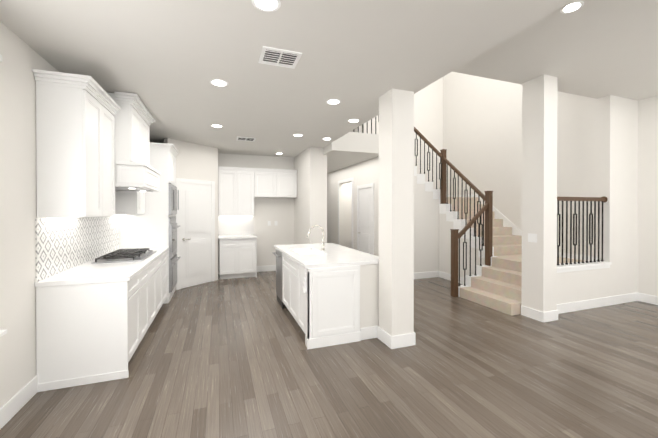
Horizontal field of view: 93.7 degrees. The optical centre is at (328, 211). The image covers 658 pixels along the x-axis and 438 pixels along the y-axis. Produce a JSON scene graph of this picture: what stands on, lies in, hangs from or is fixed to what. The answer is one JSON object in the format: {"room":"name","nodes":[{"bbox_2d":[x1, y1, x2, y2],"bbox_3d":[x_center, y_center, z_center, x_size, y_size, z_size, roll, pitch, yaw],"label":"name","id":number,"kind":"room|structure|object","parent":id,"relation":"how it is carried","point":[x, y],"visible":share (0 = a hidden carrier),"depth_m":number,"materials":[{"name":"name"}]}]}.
{"room":"kitchen","nodes":[
{"label":"kitchen","id":0,"kind":"room"},
{"bbox_2d":[0,21,60,407],"bbox_3d":[-2.453,0.088,2.398,0.120,2.850,9.480,0,0,-20],"label":"wall","id":1,"kind":"structure","parent":0,"point":[21,59],"depth_m":2.35,"materials":[{"name":"paint"}]},
{"bbox_2d":[0,329,6,336],"bbox_3d":[-1.970,0.835,1.189,0.160,0.029,1.960,0,0,-20],"label":"window sill","id":2,"kind":"structure","parent":1,"relation":"attached to","point":[3,332],"depth_m":2.10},
{"bbox_2d":[0,375,37,429],"bbox_3d":[-1.621,1.455,0.287,0.016,0.140,4.930,0,0,-20],"label":"baseboard","id":3,"kind":"structure","parent":1,"relation":"attached to","point":[17,402],"depth_m":2.33,"materials":[{"name":"white wood"}]},
{"bbox_2d":[35,77,107,217],"bbox_3d":[-2.374,-0.520,2.868,0.341,1.149,0.477,0,0,-20],"label":"upper cabinet","id":4,"kind":"object","parent":1,"relation":"attached to","point":[75,143],"depth_m":2.66,"materials":[{"name":"white wood"}]},
{"bbox_2d":[35,215,120,281],"bbox_3d":[-2.846,0.320,3.684,0.008,0.531,2.345,0,0,-20],"label":"tile backsplash","id":5,"kind":"structure","parent":1,"relation":"attached to","point":[63,244],"depth_m":3.19,"materials":[{"name":"white tile"}]},
{"bbox_2d":[108,105,115,215],"bbox_3d":[-2.494,-0.522,3.200,0.341,1.149,0.477,0,0,-20],"label":"upper cabinet","id":6,"kind":"object","parent":1,"relation":"attached to","point":[111,112],"depth_m":3.39,"materials":[{"name":"white wood"}]},
{"bbox_2d":[116,191,143,214],"bbox_3d":[-2.965,-0.529,4.513,0.341,1.149,0.314,0,0,-20],"label":"upper cabinet","id":7,"kind":"object","parent":1,"relation":"attached to","point":[127,202],"depth_m":4.39,"materials":[{"name":"white wood"}]},
{"bbox_2d":[106,91,160,191],"bbox_3d":[-2.600,-0.803,3.944,0.644,1.064,1.118,0,0,-20],"label":"range hood","id":8,"kind":"object","parent":1,"relation":"attached to","point":[134,169],"visible":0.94,"depth_m":3.56,"materials":[{"name":"white wood"}]},
{"bbox_2d":[164,138,217,289],"bbox_3d":[-2.742,0.067,6.224,0.120,2.850,1.139,0,0,30],"label":"wall","id":9,"kind":"structure","parent":0,"point":[196,161],"depth_m":6.28,"materials":[{"name":"paint"}]},
{"bbox_2d":[176,178,214,289],"bbox_3d":[-2.667,0.430,6.213,0.019,2.125,0.890,0,0,30],"label":"door frame","id":10,"kind":"structure","parent":9,"relation":"attached to","point":[190,181],"depth_m":6.20,"materials":[{"name":"white wood"}]},
{"bbox_2d":[180,183,211,288],"bbox_3d":[-2.669,0.468,6.211,0.558,2.032,0.477,0,0,-20],"label":"pantry door","id":11,"kind":"structure","parent":9,"relation":"in","point":[195,238],"depth_m":6.17,"materials":[{"name":"white wood"}]},
{"bbox_2d":[218,153,293,273],"bbox_3d":[-2.443,0.061,7.373,3.500,2.850,0.120,0,0,-20],"label":"wall","id":12,"kind":"structure","parent":0,"point":[279,210],"depth_m":7.65,"materials":[{"name":"paint"}]},
{"bbox_2d":[218,166,241,215],"bbox_3d":[-2.327,-0.425,7.161,0.457,1.065,0.346,0,0,-20],"label":"upper cabinet","id":13,"kind":"object","parent":12,"relation":"attached to","point":[240,189],"depth_m":7.01,"materials":[{"name":"white wood"}]},
{"bbox_2d":[218,216,253,234],"bbox_3d":[-2.219,0.338,7.386,0.810,0.454,0.008,0,0,-20],"label":"tile backsplash","id":14,"kind":"structure","parent":12,"relation":"attached to","point":[235,225],"depth_m":7.38,"materials":[{"name":"white tile"}]},
{"bbox_2d":[242,170,257,215],"bbox_3d":[-1.985,-0.426,7.284,0.519,1.065,0.346,0,0,-20],"label":"upper cabinet","id":15,"kind":"object","parent":12,"relation":"attached to","point":[249,178],"depth_m":7.16,"materials":[{"name":"white wood"}]},
{"bbox_2d":[257,265,275,271],"bbox_3d":[-1.371,1.414,7.693,0.990,0.140,0.016,0,0,-20],"label":"baseboard","id":16,"kind":"structure","parent":12,"relation":"attached to","point":[270,267],"depth_m":7.62,"materials":[{"name":"white wood"}]},
{"bbox_2d":[258,170,277,197],"bbox_3d":[-1.530,-0.647,7.446,0.572,0.625,0.346,0,0,-20],"label":"upper cabinet","id":17,"kind":"object","parent":12,"relation":"attached to","point":[267,179],"depth_m":7.30,"materials":[{"name":"white wood"}]},
{"bbox_2d":[278,170,296,197],"bbox_3d":[-1.108,-0.647,7.597,0.572,0.625,0.346,0,0,-20],"label":"upper cabinet","id":18,"kind":"object","parent":12,"relation":"attached to","point":[287,179],"depth_m":7.46,"materials":[{"name":"white wood"}]},
{"bbox_2d":[0,0,571,157],"bbox_3d":[-0.782,-1.590,2.988,3.670,0.500,9.480,0,0,-20],"label":"ceiling","id":19,"kind":"structure","parent":0,"point":[166,61],"depth_m":2.58,"materials":[{"name":"paint"}]},
{"bbox_2d":[211,124,222,127],"bbox_3d":[-1.774,-1.349,4.876,0.183,0.008,0.183,0,0,31],"label":"recessed light","id":20,"kind":"object","parent":19,"relation":"in","point":[213,125],"depth_m":4.84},
{"bbox_2d":[210,79,227,86],"bbox_3d":[-1.146,-1.339,3.220,0.183,0.008,0.183,0,0,-26],"label":"recessed light","id":21,"kind":"object","parent":19,"relation":"in","point":[217,82],"depth_m":3.20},
{"bbox_2d":[236,136,255,141],"bbox_3d":[-1.553,-1.351,5.773,0.340,0.013,0.300,0,0,-20],"label":"ceiling vent","id":22,"kind":"object","parent":19,"relation":"in","point":[238,138],"depth_m":5.78,"materials":[{"name":"white metal"}]},
{"bbox_2d":[252,0,280,11],"bbox_3d":[-0.401,-1.333,1.969,0.183,0.008,0.183,0,0,-26],"label":"recessed light","id":23,"kind":"object","parent":19,"relation":"in","point":[268,5],"depth_m":1.99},
{"bbox_2d":[258,46,301,68],"bbox_3d":[-0.429,-1.334,2.686,0.330,0.013,0.290,0,0,-20],"label":"ceiling vent","id":24,"kind":"object","parent":19,"relation":"in","point":[278,57],"depth_m":2.67,"materials":[{"name":"white metal"}]},
{"bbox_2d":[326,99,340,103],"bbox_3d":[0.056,-1.343,3.778,0.183,0.008,0.183,0,0,-26],"label":"recessed light","id":25,"kind":"object","parent":19,"relation":"in","point":[331,101],"depth_m":3.76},
{"bbox_2d":[348,119,359,122],"bbox_3d":[0.368,-1.347,4.593,0.183,0.008,0.183,0,0,-44],"label":"recessed light","id":26,"kind":"object","parent":19,"relation":"in","point":[350,120],"depth_m":4.57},
{"bbox_2d":[294,148,307,243],"bbox_3d":[-1.159,0.053,8.796,0.120,2.850,4.550,0,0,-20],"label":"wall","id":27,"kind":"structure","parent":0,"point":[300,206],"depth_m":7.17,"materials":[{"name":"paint"}]},
{"bbox_2d":[0,271,657,437],"bbox_3d":[1.421,1.546,5.613,9.580,0.100,12.900,0,0,-20],"label":"floor","id":28,"kind":"structure","parent":0,"point":[228,358],"depth_m":2.77,"materials":[{"name":"brown wood"}]},
{"bbox_2d":[36,271,142,391],"bbox_3d":[-2.232,1.070,2.952,0.658,0.880,0.560,0,0,-20],"label":"base cabinet","id":29,"kind":"object","parent":28,"relation":"on","point":[94,322],"depth_m":2.70,"materials":[{"name":"white wood"}]},
{"bbox_2d":[35,247,168,286],"bbox_3d":[-2.522,0.605,3.789,0.680,0.040,2.370,0,0,-20],"label":"countertop","id":30,"kind":"structure","parent":29,"relation":"on","point":[117,272],"depth_m":2.94,"materials":[{"name":"white stone"}]},
{"bbox_2d":[91,248,156,263],"bbox_3d":[-2.577,0.557,3.960,0.500,0.052,0.900,0,0,-20],"label":"gas cooktop","id":31,"kind":"object","parent":30,"relation":"in","point":[128,255],"visible":1,"depth_m":3.75,"materials":[{"name":"silver metal"}]},
{"bbox_2d":[143,267,150,336],"bbox_3d":[-2.383,1.068,3.369,0.656,0.880,0.574,0,0,-20],"label":"base cabinet","id":32,"kind":"object","parent":28,"relation":"on","point":[146,274],"depth_m":3.60,"materials":[{"name":"white wood"}]},
{"bbox_2d":[120,142,180,303],"bbox_3d":[-3.005,0.202,5.269,0.773,2.590,0.843,0,0,-20],"label":"tall cabinet","id":33,"kind":"object","parent":28,"relation":"on","point":[154,224],"visible":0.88,"depth_m":4.98,"materials":[{"name":"white wood"}]},
{"bbox_2d":[151,259,158,322],"bbox_3d":[-2.538,1.065,3.801,0.656,0.880,0.594,0,0,-20],"label":"base cabinet","id":34,"kind":"object","parent":28,"relation":"on","point":[154,266],"depth_m":4.05,"materials":[{"name":"white wood"}]},
{"bbox_2d":[159,255,162,309],"bbox_3d":[-2.686,1.063,4.215,0.656,0.880,0.532,0,0,-20],"label":"base cabinet","id":35,"kind":"object","parent":28,"relation":"on","point":[160,256],"depth_m":4.47,"materials":[{"name":"white wood"}]},
{"bbox_2d":[163,251,166,302],"bbox_3d":[-2.844,1.061,4.655,0.656,0.880,0.527,0,0,-20],"label":"base cabinet","id":36,"kind":"object","parent":28,"relation":"on","point":[164,252],"depth_m":4.80,"materials":[{"name":"white wood"}]},
{"bbox_2d":[218,234,256,278],"bbox_3d":[-2.102,1.027,7.079,0.820,0.920,0.666,0,0,-20],"label":"base cabinet","id":37,"kind":"object","parent":28,"relation":"on","point":[237,256],"visible":1,"depth_m":6.80,"materials":[{"name":"white wood"}]},
{"bbox_2d":[308,147,326,243],"bbox_3d":[-0.244,0.065,6.633,0.380,2.850,0.140,0,0,-20],"label":"column","id":38,"kind":"structure","parent":28,"relation":"on","point":[317,186],"depth_m":6.56,"materials":[{"name":"paint"}]},
{"bbox_2d":[274,247,361,349],"bbox_3d":[-0.291,1.062,4.408,0.677,0.880,2.015,0,0,-20],"label":"kitchen island","id":39,"kind":"object","parent":28,"relation":"on","point":[320,294],"depth_m":3.49,"materials":[{"name":"white wood"}]},
{"bbox_2d":[272,249,282,308],"bbox_3d":[-0.834,1.063,4.979,0.083,0.872,0.527,0,0,-20],"label":"dishwasher","id":40,"kind":"object","parent":39,"relation":"in","point":[278,255],"visible":0.88,"depth_m":4.93,"materials":[{"name":"silver metal"}]},
{"bbox_2d":[274,244,345,266],"bbox_3d":[-0.360,0.602,4.406,0.505,0.040,2.020,0,0,-20],"label":"island countertop","id":41,"kind":"structure","parent":39,"relation":"on","point":[292,250],"depth_m":3.90,"materials":[{"name":"white stone"}]},
{"bbox_2d":[306,225,324,249],"bbox_3d":[-0.200,0.391,4.577,0.288,0.377,0.097,0,0,-20],"label":"gooseneck faucet","id":42,"kind":"object","parent":41,"relation":"on","point":[322,245],"visible":1,"depth_m":4.58,"materials":[{"name":"silver metal"}]},
{"bbox_2d":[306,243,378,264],"bbox_3d":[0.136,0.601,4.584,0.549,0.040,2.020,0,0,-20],"label":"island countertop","id":43,"kind":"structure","parent":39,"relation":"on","point":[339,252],"depth_m":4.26,"materials":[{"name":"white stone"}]},
{"bbox_2d":[379,88,413,335],"bbox_3d":[0.772,0.082,3.566,0.280,2.850,0.300,0,0,-20],"label":"column","id":44,"kind":"structure","parent":28,"relation":"on","point":[396,211],"depth_m":3.44,"materials":[{"name":"paint"}]},
{"bbox_2d":[398,332,415,345],"bbox_3d":[0.911,1.436,3.623,0.016,0.140,0.332,0,0,-20],"label":"baseboard","id":45,"kind":"structure","parent":28,"relation":"on","point":[410,338],"depth_m":3.45,"materials":[{"name":"white wood"}]},
{"bbox_2d":[414,127,596,315],"bbox_3d":[2.621,-0.382,6.394,2.478,3.745,3.709,0,0,-20],"label":"staircase","id":46,"kind":"structure","parent":28,"relation":"on","point":[471,243],"depth_m":6.29,"materials":[{"name":"carpet"}]},
{"bbox_2d":[521,305,545,322],"bbox_3d":[2.844,1.433,4.319,0.016,0.140,0.336,0,0,-20],"label":"baseboard","id":47,"kind":"structure","parent":28,"relation":"on","point":[537,315],"depth_m":4.29,"materials":[{"name":"white wood"}]},
{"bbox_2d":[521,74,557,311],"bbox_3d":[2.971,-0.173,4.364,0.260,3.350,0.320,0,0,-20],"label":"column","id":48,"kind":"structure","parent":28,"relation":"on","point":[539,188],"depth_m":4.24,"materials":[{"name":"paint"}]},
{"bbox_2d":[528,233,536,242],"bbox_3d":[2.847,0.373,4.317,0.006,0.120,0.130,0,0,-20],"label":"electrical outlet plate","id":49,"kind":"object","parent":48,"relation":"attached to","point":[532,237],"depth_m":4.31,"materials":[{"name":"white plastic"}]},
{"bbox_2d":[323,132,378,172],"bbox_3d":[-0.202,-1.422,8.773,1.330,0.400,5.225,0,0,-20],"label":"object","id":50,"kind":"structure","parent":0,"point":[349,149],"depth_m":6.39,"materials":[{"name":"paint"}]},
{"bbox_2d":[353,115,378,133],"bbox_3d":[0.627,-2.170,6.354,1.220,1.120,0.090,0,0,-20],"label":"guard rail","id":51,"kind":"object","parent":50,"relation":"on","point":[367,126],"visible":0.1,"depth_m":6.44,"materials":[{"name":"white paint"}]},
{"bbox_2d":[327,125,378,255],"bbox_3d":[0.658,-1.624,9.082,0.740,6.200,5.221,0,0,-20],"label":"wall","id":52,"kind":"structure","parent":0,"point":[364,172],"depth_m":8.99,"materials":[{"name":"paint"}]},
{"bbox_2d":[338,178,373,254],"bbox_3d":[0.641,0.300,8.020,0.018,2.365,2.200,0,0,-20],"label":"trim","id":53,"kind":"structure","parent":52,"relation":"attached to","point":[360,186],"depth_m":7.77,"materials":[{"name":"white wood"}]},
{"bbox_2d":[358,187,371,253],"bbox_3d":[0.861,0.463,7.398,0.095,2.026,0.704,0,0,-20],"label":"closet door","id":54,"kind":"structure","parent":52,"relation":"in","point":[365,220],"depth_m":7.37,"materials":[{"name":"white wood"}]},
{"bbox_2d":[360,264,378,327],"bbox_3d":[0.201,1.063,4.591,0.365,0.875,1.955,0,0,-20],"label":"wall","id":55,"kind":"structure","parent":0,"point":[369,295],"depth_m":3.65,"materials":[{"name":"paint"}]},
{"bbox_2d":[375,326,393,348],"bbox_3d":[0.631,1.437,3.527,0.016,0.140,0.341,0,0,-20],"label":"baseboard","id":56,"kind":"structure","parent":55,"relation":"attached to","point":[382,335],"depth_m":3.50,"materials":[{"name":"white wood"}]},
{"bbox_2d":[363,77,442,188],"bbox_3d":[1.999,-1.619,8.204,2.430,6.200,0.120,0,0,-20],"label":"wall","id":57,"kind":"structure","parent":0,"point":[428,112],"depth_m":8.40,"materials":[{"name":"paint"}]},
{"bbox_2d":[443,72,614,296],"bbox_3d":[3.854,-1.611,6.809,0.120,6.200,4.000,0,0,-20],"label":"wall","id":58,"kind":"structure","parent":0,"point":[482,130],"depth_m":6.45,"materials":[{"name":"paint"}]},
{"bbox_2d":[452,0,657,99],"bbox_3d":[4.491,-1.962,2.472,5.910,0.250,4.950,0,0,-20],"label":"ceiling","id":59,"kind":"structure","parent":0,"point":[596,49],"depth_m":3.60,"materials":[{"name":"paint"}]},
{"bbox_2d":[560,1,583,12],"bbox_3d":[2.187,-1.837,2.777,0.169,0.008,0.169,0,0,-26],"label":"recessed light","id":60,"kind":"object","parent":59,"relation":"in","point":[573,6],"depth_m":2.77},
{"bbox_2d":[557,96,637,303],"bbox_3d":[4.161,-0.175,4.882,2.330,3.350,0.150,0,0,-20],"label":"wall","id":61,"kind":"structure","parent":0,"point":[626,203],"depth_m":5.02,"materials":[{"name":"paint"}]},
{"bbox_2d":[557,260,611,272],"bbox_3d":[3.756,0.855,4.742,1.470,0.090,0.210,0,0,-20],"label":"trim","id":62,"kind":"structure","parent":61,"relation":"on","point":[577,266],"depth_m":4.70,"materials":[{"name":"white wood"}]},
{"bbox_2d":[557,196,607,264],"bbox_3d":[3.747,0.285,4.735,1.487,1.049,0.100,0,0,-20],"label":"guard rail","id":63,"kind":"object","parent":62,"relation":"on","point":[603,199],"visible":0.73,"depth_m":4.78,"materials":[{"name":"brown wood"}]},
{"bbox_2d":[546,292,637,316],"bbox_3d":[4.133,1.430,4.792,2.210,0.140,0.016,0,0,-20],"label":"baseboard","id":64,"kind":"structure","parent":61,"relation":"attached to","point":[625,298],"depth_m":4.76,"materials":[{"name":"white wood"}]},
{"bbox_2d":[637,95,657,295],"bbox_3d":[6.032,-0.165,2.939,0.120,3.350,4.770,0,0,-20],"label":"wall","id":65,"kind":"structure","parent":0,"point":[647,269],"depth_m":5.04,"materials":[{"name":"paint"}]},
{"bbox_2d":[638,293,657,304],"bbox_3d":[5.230,1.429,4.982,0.016,0.140,0.340,0,0,-20],"label":"baseboard","id":66,"kind":"structure","parent":65,"relation":"attached to","point":[646,298],"depth_m":5.03,"materials":[{"name":"white wood"}]}
]}

